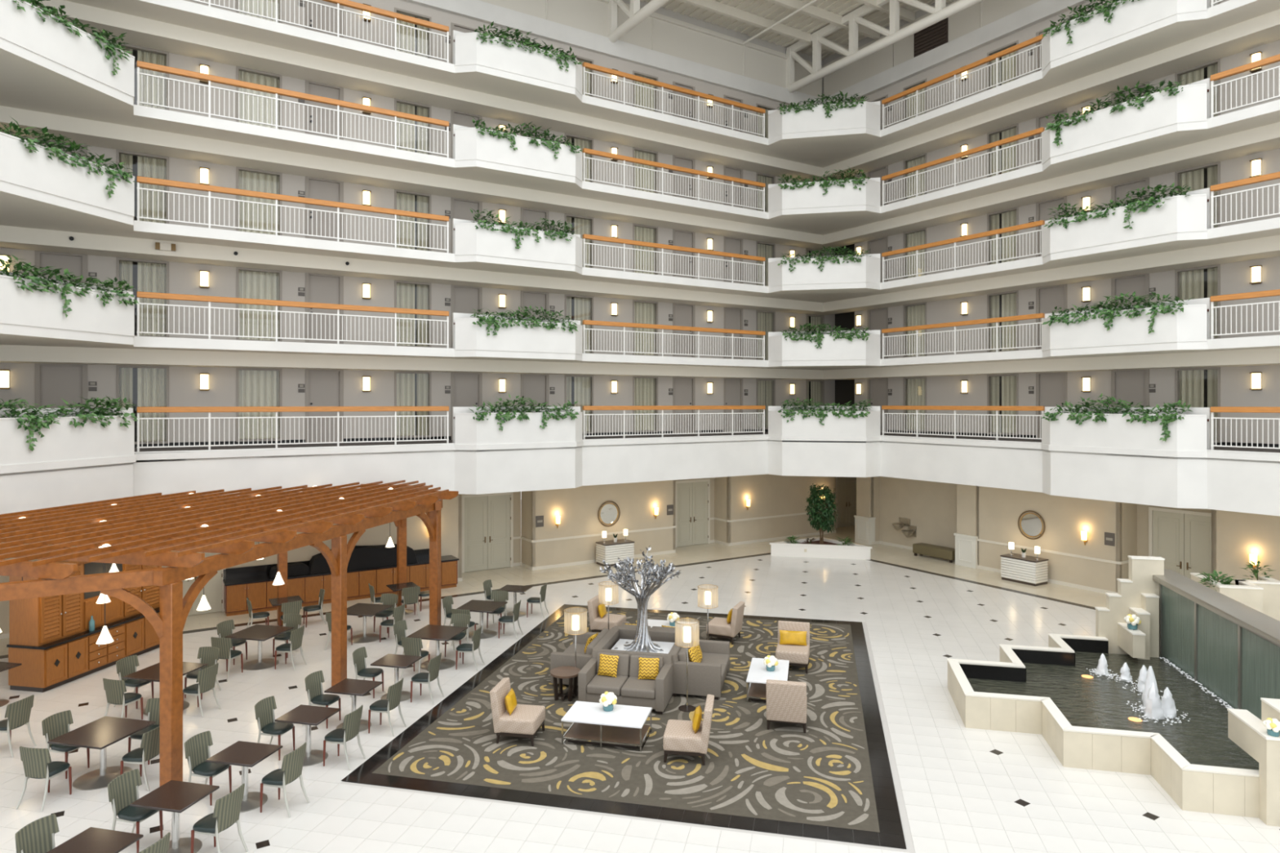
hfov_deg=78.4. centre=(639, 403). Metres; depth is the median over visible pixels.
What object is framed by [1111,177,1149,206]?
door
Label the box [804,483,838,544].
fig tree
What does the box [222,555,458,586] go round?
countertop
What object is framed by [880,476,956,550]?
wall
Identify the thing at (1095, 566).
wall
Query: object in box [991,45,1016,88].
curtain
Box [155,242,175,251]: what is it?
emergency light
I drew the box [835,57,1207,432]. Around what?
wall
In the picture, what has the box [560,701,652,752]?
coffee table
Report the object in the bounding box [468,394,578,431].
trailing ivy
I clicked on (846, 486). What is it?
door
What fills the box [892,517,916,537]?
wall sculpture
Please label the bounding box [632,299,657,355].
window
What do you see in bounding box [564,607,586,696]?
floor lamp
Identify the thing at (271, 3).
window
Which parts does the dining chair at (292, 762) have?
leg, leg, seat, seat frame, leg, backrest, leg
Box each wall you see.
[0,0,835,448]
[0,493,462,639]
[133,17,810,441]
[462,491,520,572]
[479,0,823,97]
[520,480,675,570]
[675,477,714,546]
[714,474,836,546]
[822,0,1040,97]
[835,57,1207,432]
[854,0,1279,447]
[871,476,879,544]
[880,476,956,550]
[976,485,1279,593]
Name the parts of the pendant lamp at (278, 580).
lamp shade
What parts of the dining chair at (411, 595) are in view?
leg, backrest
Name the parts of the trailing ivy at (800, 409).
trailing stem, trailing stem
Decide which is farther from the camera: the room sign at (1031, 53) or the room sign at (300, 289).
the room sign at (1031, 53)
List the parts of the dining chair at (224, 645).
backrest, leg, leg, seat, leg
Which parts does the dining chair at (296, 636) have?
leg, seat, leg, backrest, leg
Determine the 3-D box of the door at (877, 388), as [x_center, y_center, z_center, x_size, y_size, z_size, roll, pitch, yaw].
[9.961,0.101,32.722,0.170,2.258,1.081,0,0,-32]
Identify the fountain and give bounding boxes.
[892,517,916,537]
[946,555,1279,826]
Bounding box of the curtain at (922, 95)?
[906,82,924,119]
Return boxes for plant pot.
[613,533,617,542]
[1021,547,1026,557]
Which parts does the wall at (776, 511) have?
baseboard, chair rail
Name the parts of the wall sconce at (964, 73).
lamp shade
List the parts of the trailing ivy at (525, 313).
trailing stem, trailing stem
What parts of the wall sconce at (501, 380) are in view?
lamp shade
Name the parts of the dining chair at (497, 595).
leg, seat, backrest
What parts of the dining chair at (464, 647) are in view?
leg, seat, leg, backrest, leg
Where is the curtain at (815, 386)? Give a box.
[807,381,821,405]
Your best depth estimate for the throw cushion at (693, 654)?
16.34 m
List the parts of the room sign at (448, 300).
braille plate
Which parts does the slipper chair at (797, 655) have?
seat, backrest, frame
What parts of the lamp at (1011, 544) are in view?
lamp shade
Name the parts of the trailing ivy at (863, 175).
trailing stem, trailing stem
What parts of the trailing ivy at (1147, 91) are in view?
trailing stem, trailing stem, trailing stem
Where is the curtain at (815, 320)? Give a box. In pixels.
[807,315,821,331]
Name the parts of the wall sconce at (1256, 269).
lamp shade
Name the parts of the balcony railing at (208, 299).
post, post, post, handrail, rail, rail, post, post, post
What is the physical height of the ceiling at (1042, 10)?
0.615 m
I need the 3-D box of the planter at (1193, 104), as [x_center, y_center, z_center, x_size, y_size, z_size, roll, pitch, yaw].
[13.666,-8.045,22.550,0.715,1.166,4.505,0,0,-32]
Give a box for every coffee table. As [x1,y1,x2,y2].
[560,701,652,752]
[647,619,698,639]
[746,657,789,704]
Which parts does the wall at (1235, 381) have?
baseboard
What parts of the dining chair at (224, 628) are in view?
backrest, seat, leg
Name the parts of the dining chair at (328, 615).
leg, backrest, leg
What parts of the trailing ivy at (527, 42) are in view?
trailing stem, trailing stem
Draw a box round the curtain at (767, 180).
[757,175,772,212]
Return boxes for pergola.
[0,480,458,786]
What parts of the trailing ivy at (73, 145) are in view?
trailing stem, trailing stem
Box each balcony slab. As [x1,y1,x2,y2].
[0,37,1279,235]
[0,180,1279,302]
[0,323,1279,369]
[0,431,1279,475]
[65,0,1279,167]
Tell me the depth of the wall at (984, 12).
30.81 m
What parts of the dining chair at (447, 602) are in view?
backrest, seat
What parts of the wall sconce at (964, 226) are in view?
lamp shade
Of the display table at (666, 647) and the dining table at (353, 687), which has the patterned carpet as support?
the display table at (666, 647)
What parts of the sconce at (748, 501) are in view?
lamp shade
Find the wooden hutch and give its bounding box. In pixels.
[6,548,161,692]
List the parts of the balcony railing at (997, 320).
post, post, post, rail, rail, handrail, post, post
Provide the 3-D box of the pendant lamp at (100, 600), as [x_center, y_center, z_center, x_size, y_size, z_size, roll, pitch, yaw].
[-10.476,3.090,15.314,0.240,1.600,0.240,0,0,13]
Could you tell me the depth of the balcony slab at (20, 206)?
22.54 m
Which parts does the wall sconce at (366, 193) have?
lamp shade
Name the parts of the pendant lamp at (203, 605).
lamp shade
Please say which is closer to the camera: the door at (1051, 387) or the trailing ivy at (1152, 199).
the trailing ivy at (1152, 199)
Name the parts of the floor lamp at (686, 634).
lamp shade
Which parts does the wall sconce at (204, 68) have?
lamp shade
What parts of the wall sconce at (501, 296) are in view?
lamp shade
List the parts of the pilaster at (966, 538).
panel moulding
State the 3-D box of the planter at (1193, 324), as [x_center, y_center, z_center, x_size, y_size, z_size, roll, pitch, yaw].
[13.666,-2.215,22.550,0.715,1.166,4.505,0,0,-32]
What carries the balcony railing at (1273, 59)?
on the balcony slab at (29, 80)
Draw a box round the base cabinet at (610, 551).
[595,538,634,566]
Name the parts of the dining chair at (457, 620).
seat, backrest, leg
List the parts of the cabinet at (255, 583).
door frame, door, door, door frame, door frame, door, door, door frame, door, door frame, door, door frame, door, door frame, door, door frame, door frame, door, door, door frame, door, door frame, door, door frame, door, door frame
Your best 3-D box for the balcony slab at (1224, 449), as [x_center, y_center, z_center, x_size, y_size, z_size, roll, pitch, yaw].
[1.594,1.362,19.151,35.374,0.265,21.942,0,0,-32]
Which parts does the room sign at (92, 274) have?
number plate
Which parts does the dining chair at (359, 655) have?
leg, backrest, seat frame, seat, leg, leg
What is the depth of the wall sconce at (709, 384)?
31.78 m
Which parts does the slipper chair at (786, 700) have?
leg, frame, leg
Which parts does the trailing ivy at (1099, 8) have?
trailing stem, trailing stem, trailing stem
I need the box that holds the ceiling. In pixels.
[640,0,952,59]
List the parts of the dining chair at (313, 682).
leg, backrest, leg, seat frame, seat, leg, leg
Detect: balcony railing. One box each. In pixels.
[137,60,448,157]
[137,175,448,253]
[137,291,448,347]
[137,406,448,451]
[191,0,448,62]
[582,62,765,137]
[582,147,765,211]
[582,234,765,285]
[582,320,765,359]
[582,405,765,439]
[881,34,1044,128]
[881,127,1044,205]
[881,220,1044,282]
[881,313,1044,359]
[881,405,1044,442]
[1210,0,1223,6]
[1210,53,1279,117]
[1210,171,1279,228]
[1210,288,1279,338]
[1210,406,1279,449]
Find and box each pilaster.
[853,476,875,545]
[953,484,977,568]
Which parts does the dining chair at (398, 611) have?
leg, seat, backrest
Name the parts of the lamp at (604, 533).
lamp shade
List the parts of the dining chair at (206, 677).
seat, seat frame, leg, backrest, leg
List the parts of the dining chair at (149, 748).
leg, seat, leg, seat frame, leg, backrest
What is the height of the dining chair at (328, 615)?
0.910 m
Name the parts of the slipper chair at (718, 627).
seat, frame, backrest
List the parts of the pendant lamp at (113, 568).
lamp shade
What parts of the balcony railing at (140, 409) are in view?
post, post, post, handrail, rail, rail, post, post, post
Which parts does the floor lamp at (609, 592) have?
lamp shade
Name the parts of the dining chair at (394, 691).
leg, leg, seat, seat frame, leg, backrest, leg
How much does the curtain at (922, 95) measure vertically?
2.109 m
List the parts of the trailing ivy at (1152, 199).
trailing stem, trailing stem, trailing stem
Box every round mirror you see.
[597,501,620,526]
[1017,510,1044,539]
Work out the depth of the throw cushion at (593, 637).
17.22 m
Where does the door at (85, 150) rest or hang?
in the wall at (184, 381)
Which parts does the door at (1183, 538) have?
raised panel, frame, raised panel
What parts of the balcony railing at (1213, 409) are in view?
post, rail, handrail, rail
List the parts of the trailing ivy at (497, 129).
trailing stem, trailing stem, trailing stem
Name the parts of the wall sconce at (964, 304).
lamp shade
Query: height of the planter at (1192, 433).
1.166 m
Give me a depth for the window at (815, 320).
35.23 m
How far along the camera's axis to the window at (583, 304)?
28.96 m
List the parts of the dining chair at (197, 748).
leg, backrest, leg, seat frame, leg, seat, leg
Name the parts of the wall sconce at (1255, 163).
lamp shade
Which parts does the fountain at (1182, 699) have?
stone panel, stone panel, stone panel, stone panel, stone panel, stone panel, stone panel, stone panel, stone panel, stone panel, stone panel, stone panel, stone panel, stone panel, stone panel, stone panel, stone panel, stone panel, stone panel, stone panel, stone panel, cascade panel, stone panel, cascade panel, stone panel, stone panel, cascade panel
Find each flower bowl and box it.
[599,691,617,711]
[666,612,679,626]
[763,655,777,671]
[1124,613,1141,630]
[1262,717,1279,737]
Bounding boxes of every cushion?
[504,688,517,715]
[563,643,586,653]
[584,632,597,653]
[585,637,601,654]
[586,674,628,696]
[595,628,609,638]
[596,652,630,676]
[597,602,606,617]
[597,653,618,677]
[621,676,655,699]
[622,624,650,627]
[629,654,663,676]
[638,657,659,679]
[652,626,675,629]
[677,644,690,662]
[688,644,701,662]
[692,640,702,662]
[692,705,702,733]
[700,652,729,669]
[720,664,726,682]
[726,608,732,624]
[779,630,806,645]
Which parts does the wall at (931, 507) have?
baseboard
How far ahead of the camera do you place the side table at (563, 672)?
15.83 m
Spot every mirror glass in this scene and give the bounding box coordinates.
[600,503,617,524]
[1020,513,1042,536]
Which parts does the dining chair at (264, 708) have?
leg, backrest, leg, seat frame, seat, leg, leg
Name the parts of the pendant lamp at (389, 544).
lamp shade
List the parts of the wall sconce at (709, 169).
lamp shade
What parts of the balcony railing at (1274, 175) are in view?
post, rail, handrail, rail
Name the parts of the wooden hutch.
door, door frame, door, door frame, door, door frame, door, door frame, cornice, door, drawer, door frame, drawer, drawer, drawer, door, door frame, drawer, drawer, drawer, drawer, door, door frame, door, door frame, door, door frame, door, door frame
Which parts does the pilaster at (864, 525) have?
panel moulding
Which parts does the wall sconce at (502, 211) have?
lamp shade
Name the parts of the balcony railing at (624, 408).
post, post, post, rail, rail, handrail, post, post, post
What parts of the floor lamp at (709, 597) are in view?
lamp shade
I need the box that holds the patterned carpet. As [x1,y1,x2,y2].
[372,608,879,832]
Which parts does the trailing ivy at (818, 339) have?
trailing stem, trailing stem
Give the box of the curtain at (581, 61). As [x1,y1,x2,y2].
[577,59,590,96]
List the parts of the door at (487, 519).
raised panel, raised panel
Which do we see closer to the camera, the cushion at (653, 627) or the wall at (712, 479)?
the cushion at (653, 627)
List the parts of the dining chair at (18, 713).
leg, seat, seat frame, backrest, leg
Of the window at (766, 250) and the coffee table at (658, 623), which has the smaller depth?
the coffee table at (658, 623)
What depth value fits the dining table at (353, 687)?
14.50 m
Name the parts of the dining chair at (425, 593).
seat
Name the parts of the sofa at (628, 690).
arm, arm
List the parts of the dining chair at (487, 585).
backrest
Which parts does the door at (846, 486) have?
frame, raised panel, raised panel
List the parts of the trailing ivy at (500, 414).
trailing stem, trailing stem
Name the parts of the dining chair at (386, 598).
seat, backrest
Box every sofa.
[550,626,619,686]
[577,648,672,714]
[614,622,693,642]
[668,631,729,700]
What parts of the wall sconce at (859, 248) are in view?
lamp shade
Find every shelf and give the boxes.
[564,722,649,744]
[748,682,766,698]
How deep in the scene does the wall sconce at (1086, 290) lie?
25.32 m
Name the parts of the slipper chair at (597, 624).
backrest, seat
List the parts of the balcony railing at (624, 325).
post, post, post, rail, rail, handrail, post, post, post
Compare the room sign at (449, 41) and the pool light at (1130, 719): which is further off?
the room sign at (449, 41)
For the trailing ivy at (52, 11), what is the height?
1.206 m
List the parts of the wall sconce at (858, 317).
lamp shade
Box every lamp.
[96,520,111,604]
[96,543,113,644]
[108,503,118,573]
[196,524,210,610]
[272,509,284,585]
[385,487,394,547]
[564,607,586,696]
[598,581,618,629]
[602,531,606,543]
[623,528,627,541]
[675,617,699,711]
[697,584,718,639]
[1008,542,1013,555]
[1034,546,1039,559]
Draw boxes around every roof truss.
[607,0,669,42]
[785,0,982,93]
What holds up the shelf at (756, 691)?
attached to the coffee table at (757, 675)
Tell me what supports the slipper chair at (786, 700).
on the patterned carpet
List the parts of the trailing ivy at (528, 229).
trailing stem, trailing stem, trailing stem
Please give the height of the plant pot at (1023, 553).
0.310 m
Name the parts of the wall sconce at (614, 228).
lamp shade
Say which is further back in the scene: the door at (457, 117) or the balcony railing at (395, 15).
the door at (457, 117)
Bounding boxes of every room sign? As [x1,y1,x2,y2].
[88,271,97,282]
[88,381,97,391]
[297,0,304,7]
[297,98,304,103]
[297,190,304,197]
[297,287,304,296]
[297,384,304,392]
[444,34,450,43]
[444,123,450,131]
[444,209,450,218]
[444,297,450,306]
[444,386,450,393]
[550,305,554,312]
[550,386,554,394]
[668,314,672,320]
[668,388,672,395]
[888,317,892,324]
[888,389,892,395]
[1028,46,1034,56]
[1028,216,1034,222]
[1028,301,1034,309]
[1028,386,1034,394]
[1149,287,1155,296]
[1149,384,1155,392]
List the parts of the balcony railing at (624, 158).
post, post, post, rail, rail, handrail, post, post, post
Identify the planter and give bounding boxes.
[0,0,134,99]
[0,131,134,217]
[0,270,134,336]
[0,407,134,465]
[452,29,582,95]
[452,124,582,182]
[452,217,582,268]
[452,312,582,355]
[452,406,582,444]
[768,101,880,139]
[768,177,880,213]
[768,253,880,287]
[768,329,880,361]
[768,405,880,436]
[769,537,871,559]
[1041,0,1210,71]
[1041,77,1210,164]
[1041,187,1210,257]
[1041,297,1210,351]
[1041,406,1210,451]
[1190,573,1279,621]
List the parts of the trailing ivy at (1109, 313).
trailing stem, trailing stem, trailing stem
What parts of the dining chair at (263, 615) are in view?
backrest, leg, seat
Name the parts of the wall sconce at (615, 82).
lamp shade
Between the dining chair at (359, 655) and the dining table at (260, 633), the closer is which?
the dining chair at (359, 655)
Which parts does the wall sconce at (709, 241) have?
lamp shade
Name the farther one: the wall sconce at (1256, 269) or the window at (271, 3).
the window at (271, 3)
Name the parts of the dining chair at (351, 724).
leg, leg, seat, seat frame, leg, backrest, leg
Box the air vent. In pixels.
[914,17,948,57]
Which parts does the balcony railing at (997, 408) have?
post, post, post, rail, rail, handrail, post, post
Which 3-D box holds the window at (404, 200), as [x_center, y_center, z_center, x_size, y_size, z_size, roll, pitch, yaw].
[-7.424,-5.782,25.553,1.198,2.152,0.235,0,0,-32]
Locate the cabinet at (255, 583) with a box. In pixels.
[222,548,458,616]
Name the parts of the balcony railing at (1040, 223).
post, post, post, rail, rail, handrail, post, post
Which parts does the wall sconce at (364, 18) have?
lamp shade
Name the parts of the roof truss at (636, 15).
post, post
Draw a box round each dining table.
[0,662,22,706]
[46,826,143,852]
[47,715,155,790]
[122,662,207,715]
[129,780,219,852]
[205,741,282,813]
[224,624,293,671]
[268,595,303,626]
[275,704,341,767]
[324,678,382,732]
[346,603,393,643]
[370,653,422,702]
[386,582,417,614]
[406,624,467,670]
[456,600,507,639]
[497,584,532,617]
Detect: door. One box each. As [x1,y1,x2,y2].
[34,137,87,159]
[34,250,87,283]
[34,363,87,408]
[161,551,226,615]
[305,0,343,37]
[305,80,343,139]
[305,176,343,241]
[305,272,343,344]
[305,368,343,442]
[450,22,482,63]
[450,110,482,158]
[450,197,482,253]
[450,284,482,348]
[450,372,482,439]
[462,492,513,573]
[520,124,548,139]
[520,207,548,230]
[520,290,548,318]
[520,373,548,406]
[672,80,694,120]
[672,155,694,199]
[672,229,694,278]
[672,302,694,357]
[672,377,694,433]
[675,479,710,547]
[723,94,742,132]
[723,165,742,208]
[723,236,742,283]
[723,306,742,359]
[723,377,742,431]
[835,476,856,528]
[866,164,888,205]
[866,235,888,282]
[866,306,888,359]
[866,377,888,432]
[870,93,888,129]
[1035,19,1066,71]
[1035,107,1066,164]
[1035,195,1066,257]
[1035,284,1066,349]
[1035,372,1066,438]
[1111,81,1149,105]
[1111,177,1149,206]
[1111,273,1149,306]
[1111,368,1149,407]
[1148,506,1211,578]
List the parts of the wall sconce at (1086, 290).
lamp shade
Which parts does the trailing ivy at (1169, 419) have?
trailing stem, trailing stem, trailing stem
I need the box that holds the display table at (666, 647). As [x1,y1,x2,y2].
[610,639,675,653]
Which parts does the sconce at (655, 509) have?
lamp shade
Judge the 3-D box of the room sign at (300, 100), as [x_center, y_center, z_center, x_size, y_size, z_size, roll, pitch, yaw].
[-10.216,-9.190,23.672,0.180,0.254,0.022,0,0,-32]
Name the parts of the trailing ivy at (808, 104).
trailing stem, trailing stem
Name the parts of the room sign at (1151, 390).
braille plate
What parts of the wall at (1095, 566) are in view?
baseboard, chair rail, chair rail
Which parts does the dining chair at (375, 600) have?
backrest, seat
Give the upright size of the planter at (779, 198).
1.166 m
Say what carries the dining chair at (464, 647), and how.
on the floor
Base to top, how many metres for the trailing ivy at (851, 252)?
1.014 m
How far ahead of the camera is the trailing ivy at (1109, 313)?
22.21 m
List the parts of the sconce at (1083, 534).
lamp shade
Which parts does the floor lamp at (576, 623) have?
lamp shade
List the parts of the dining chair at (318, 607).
leg, seat, leg, backrest, leg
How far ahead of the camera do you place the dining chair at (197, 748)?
11.94 m
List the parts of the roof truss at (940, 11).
post, post, post, post, post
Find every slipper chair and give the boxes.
[489,677,545,746]
[587,595,626,632]
[662,694,714,765]
[706,601,744,644]
[765,679,807,733]
[775,620,809,673]
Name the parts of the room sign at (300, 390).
braille plate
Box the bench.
[912,542,955,563]
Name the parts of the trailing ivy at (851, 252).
trailing stem, trailing stem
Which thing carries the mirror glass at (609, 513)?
attached to the round mirror at (609, 513)
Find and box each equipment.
[269,562,310,577]
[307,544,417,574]
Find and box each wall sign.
[535,515,543,527]
[666,504,673,515]
[1104,532,1115,546]
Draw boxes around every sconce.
[0,253,9,271]
[0,368,9,389]
[199,63,209,84]
[199,166,209,185]
[199,270,209,288]
[199,373,209,391]
[362,3,371,22]
[362,96,371,115]
[362,189,371,206]
[362,283,371,299]
[362,375,371,391]
[498,124,506,131]
[498,208,506,223]
[498,293,506,308]
[498,377,506,392]
[555,515,560,528]
[610,68,617,84]
[610,146,617,161]
[610,224,617,238]
[610,302,617,316]
[610,380,617,393]
[653,507,658,519]
[706,93,713,107]
[706,165,713,179]
[706,238,713,250]
[706,310,713,323]
[706,382,713,394]
[746,499,750,510]
[789,249,795,257]
[789,316,795,328]
[789,383,795,395]
[854,246,861,254]
[854,314,861,326]
[856,382,861,395]
[960,65,968,81]
[960,144,968,159]
[960,222,968,236]
[960,301,968,315]
[960,379,968,393]
[1080,105,1090,112]
[1080,195,1090,212]
[1080,286,1090,302]
[1080,376,1090,392]
[1080,530,1087,545]
[1248,554,1257,568]
[1249,50,1262,72]
[1249,158,1262,177]
[1249,265,1262,284]
[1249,371,1262,390]
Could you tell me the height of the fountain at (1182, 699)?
2.475 m
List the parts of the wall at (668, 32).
wall panel, wall panel, wall panel, wall panel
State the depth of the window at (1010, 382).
28.04 m
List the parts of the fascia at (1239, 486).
moulding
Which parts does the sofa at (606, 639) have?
arm, arm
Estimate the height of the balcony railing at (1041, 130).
1.134 m
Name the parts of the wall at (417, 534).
baseboard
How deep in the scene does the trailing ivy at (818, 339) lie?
29.89 m
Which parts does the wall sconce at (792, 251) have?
lamp shade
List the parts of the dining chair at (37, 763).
leg, backrest, leg, seat frame, seat, leg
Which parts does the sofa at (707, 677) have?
arm, arm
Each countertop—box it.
[6,607,159,649]
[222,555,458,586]
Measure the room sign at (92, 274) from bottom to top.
0.254 m
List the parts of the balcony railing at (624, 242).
post, post, post, rail, rail, handrail, post, post, post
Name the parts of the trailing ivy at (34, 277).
trailing stem, trailing stem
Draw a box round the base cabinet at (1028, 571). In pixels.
[1000,553,1048,586]
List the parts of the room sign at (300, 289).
braille plate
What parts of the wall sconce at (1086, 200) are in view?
lamp shade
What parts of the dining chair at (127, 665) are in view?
backrest, leg, seat, seat frame, leg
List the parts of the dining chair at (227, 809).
leg, seat, leg, seat frame, leg, backrest, leg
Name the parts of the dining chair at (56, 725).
leg, backrest, seat frame, seat, leg, leg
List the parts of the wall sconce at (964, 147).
lamp shade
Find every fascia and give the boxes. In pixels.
[0,435,1279,515]
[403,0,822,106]
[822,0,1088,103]
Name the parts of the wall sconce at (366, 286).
lamp shade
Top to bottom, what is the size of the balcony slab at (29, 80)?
0.265 m
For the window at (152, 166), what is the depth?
21.76 m
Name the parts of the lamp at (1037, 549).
lamp shade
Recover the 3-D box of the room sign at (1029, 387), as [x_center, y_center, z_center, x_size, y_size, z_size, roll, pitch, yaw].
[13.468,-0.445,27.002,0.022,0.254,0.180,0,0,-32]
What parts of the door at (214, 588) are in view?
raised panel, raised panel, frame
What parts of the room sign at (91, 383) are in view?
number plate, braille plate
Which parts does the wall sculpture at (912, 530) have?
panel, panel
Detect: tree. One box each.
[599,546,681,652]
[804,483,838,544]
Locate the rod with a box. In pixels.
[742,0,817,44]
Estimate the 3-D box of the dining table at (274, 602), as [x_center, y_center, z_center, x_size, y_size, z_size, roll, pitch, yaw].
[-9.422,5.624,20.879,0.760,0.752,0.760,0,0,-32]
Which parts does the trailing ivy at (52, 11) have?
trailing stem, trailing stem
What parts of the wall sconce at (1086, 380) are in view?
lamp shade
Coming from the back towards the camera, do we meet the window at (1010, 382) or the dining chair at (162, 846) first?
the window at (1010, 382)
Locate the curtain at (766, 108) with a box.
[757,106,769,137]
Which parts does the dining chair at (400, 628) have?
leg, backrest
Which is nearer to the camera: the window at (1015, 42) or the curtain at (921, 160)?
the window at (1015, 42)
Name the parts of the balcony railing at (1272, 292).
post, rail, handrail, rail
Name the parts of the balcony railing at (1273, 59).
post, rail, handrail, rail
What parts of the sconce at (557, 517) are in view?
lamp shade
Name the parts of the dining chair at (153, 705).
leg, seat, backrest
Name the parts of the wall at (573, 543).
chair rail, baseboard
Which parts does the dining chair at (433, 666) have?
leg, seat, seat frame, leg, backrest, leg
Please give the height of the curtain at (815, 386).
2.109 m
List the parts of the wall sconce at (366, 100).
lamp shade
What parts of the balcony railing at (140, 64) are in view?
post, post, post, handrail, rail, rail, post, post, post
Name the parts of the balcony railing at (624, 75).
post, post, post, rail, rail, handrail, post, post, post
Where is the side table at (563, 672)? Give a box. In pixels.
[550,666,580,702]
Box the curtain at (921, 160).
[906,156,924,199]
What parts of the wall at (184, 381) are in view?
baseboard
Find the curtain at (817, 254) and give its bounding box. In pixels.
[807,250,821,256]
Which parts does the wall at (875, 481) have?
baseboard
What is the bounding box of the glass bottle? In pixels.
[88,615,94,631]
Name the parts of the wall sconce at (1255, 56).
lamp shade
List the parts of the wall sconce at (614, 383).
lamp shade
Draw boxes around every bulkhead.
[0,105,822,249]
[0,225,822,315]
[0,344,822,380]
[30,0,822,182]
[822,8,1279,180]
[822,121,1279,250]
[822,235,1279,315]
[822,347,1279,380]
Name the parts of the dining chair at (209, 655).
leg, seat, backrest, leg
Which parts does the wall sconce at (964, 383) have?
lamp shade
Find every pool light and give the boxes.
[1081,675,1093,678]
[1128,717,1142,722]
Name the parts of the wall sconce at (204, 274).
lamp shade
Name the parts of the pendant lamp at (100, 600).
lamp shade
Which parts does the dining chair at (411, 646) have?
backrest, leg, seat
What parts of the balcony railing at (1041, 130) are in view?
post, post, post, rail, rail, handrail, post, post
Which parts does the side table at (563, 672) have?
leg, leg, leg, leg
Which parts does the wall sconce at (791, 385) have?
lamp shade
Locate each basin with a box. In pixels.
[892,521,904,530]
[901,528,914,537]
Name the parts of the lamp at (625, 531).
lamp shade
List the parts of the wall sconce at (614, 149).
lamp shade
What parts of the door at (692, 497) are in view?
raised panel, raised panel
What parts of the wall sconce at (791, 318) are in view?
lamp shade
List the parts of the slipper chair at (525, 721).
leg, backrest, frame, seat, leg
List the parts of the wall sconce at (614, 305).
lamp shade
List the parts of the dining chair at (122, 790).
leg, backrest, leg, seat frame, seat, leg, leg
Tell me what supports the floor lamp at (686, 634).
on the patterned carpet
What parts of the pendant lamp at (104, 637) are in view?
lamp shade, cord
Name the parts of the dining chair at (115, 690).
leg, backrest, leg, seat frame, leg, seat, leg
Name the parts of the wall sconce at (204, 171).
lamp shade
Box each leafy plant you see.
[784,535,799,543]
[804,537,816,543]
[835,536,855,545]
[1196,569,1234,586]
[1242,560,1273,580]
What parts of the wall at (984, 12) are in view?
wall panel, wall panel, wall panel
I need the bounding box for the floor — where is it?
[0,525,1279,852]
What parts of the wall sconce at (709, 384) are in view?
lamp shade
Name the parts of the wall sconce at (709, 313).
lamp shade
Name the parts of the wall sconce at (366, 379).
lamp shade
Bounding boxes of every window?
[115,41,168,110]
[115,149,168,223]
[115,257,168,337]
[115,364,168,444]
[235,0,281,22]
[235,66,281,128]
[235,166,281,235]
[235,266,281,342]
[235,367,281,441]
[394,7,431,58]
[394,97,431,155]
[394,189,431,251]
[394,280,431,347]
[394,370,431,438]
[564,53,593,97]
[564,133,593,182]
[564,213,593,267]
[564,293,593,353]
[564,374,593,433]
[632,70,657,111]
[632,146,657,193]
[632,223,657,275]
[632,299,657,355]
[632,376,657,432]
[755,102,775,137]
[755,172,775,212]
[755,240,775,286]
[755,310,775,359]
[755,378,775,429]
[805,248,824,256]
[805,314,824,331]
[805,379,824,405]
[902,78,926,121]
[902,152,926,199]
[902,227,926,279]
[902,302,926,357]
[902,377,926,431]
[986,40,1018,89]
[986,123,1018,177]
[986,206,1018,265]
[986,290,1018,352]
[986,373,1018,435]
[1174,58,1220,117]
[1174,161,1220,228]
[1174,263,1220,338]
[1174,366,1220,442]
[1210,0,1220,6]
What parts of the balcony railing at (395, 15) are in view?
post, post, rail, handrail, post, post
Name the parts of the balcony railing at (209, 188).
post, post, post, handrail, rail, rail, post, post, post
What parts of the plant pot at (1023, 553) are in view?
pot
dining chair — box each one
[0,694,36,757]
[15,813,58,852]
[16,746,71,811]
[41,710,89,778]
[102,678,142,719]
[107,768,162,852]
[114,654,153,709]
[120,726,159,791]
[128,697,159,764]
[138,832,170,852]
[182,662,221,717]
[184,646,221,699]
[184,730,231,805]
[191,783,248,852]
[210,636,243,680]
[216,619,247,665]
[246,597,269,628]
[254,696,294,760]
[259,742,309,817]
[272,613,302,657]
[274,625,306,671]
[279,600,302,627]
[302,588,326,627]
[302,670,341,728]
[323,705,365,770]
[324,613,352,650]
[349,646,383,698]
[368,583,381,618]
[368,678,406,736]
[373,593,397,633]
[379,603,404,642]
[393,620,421,665]
[400,586,420,620]
[400,636,430,679]
[410,653,444,705]
[417,591,429,611]
[442,595,453,626]
[444,613,470,657]
[451,608,475,645]
[455,625,484,671]
[483,579,498,615]
[486,590,508,629]
[497,600,523,639]
[526,582,549,618]
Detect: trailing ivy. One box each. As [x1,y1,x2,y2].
[0,115,137,198]
[0,253,139,317]
[0,395,137,451]
[13,0,133,75]
[467,21,582,71]
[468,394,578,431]
[470,208,575,248]
[470,305,578,336]
[471,115,582,159]
[776,166,870,195]
[777,90,868,117]
[777,245,871,271]
[777,396,871,425]
[779,323,871,348]
[1041,291,1193,333]
[1042,0,1139,44]
[1042,393,1193,442]
[1044,79,1190,146]
[1044,182,1191,229]
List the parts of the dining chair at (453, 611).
backrest, seat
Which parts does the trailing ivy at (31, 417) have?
trailing stem, trailing stem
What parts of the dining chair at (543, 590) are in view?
leg, seat, leg, backrest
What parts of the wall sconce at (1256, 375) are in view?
lamp shade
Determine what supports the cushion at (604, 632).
on the sofa at (606, 639)
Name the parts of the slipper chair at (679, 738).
leg, seat, frame, leg, backrest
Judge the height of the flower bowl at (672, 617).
0.322 m
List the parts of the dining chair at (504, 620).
seat, leg, backrest, leg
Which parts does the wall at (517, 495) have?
baseboard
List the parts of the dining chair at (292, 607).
backrest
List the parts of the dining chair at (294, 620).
leg, seat, backrest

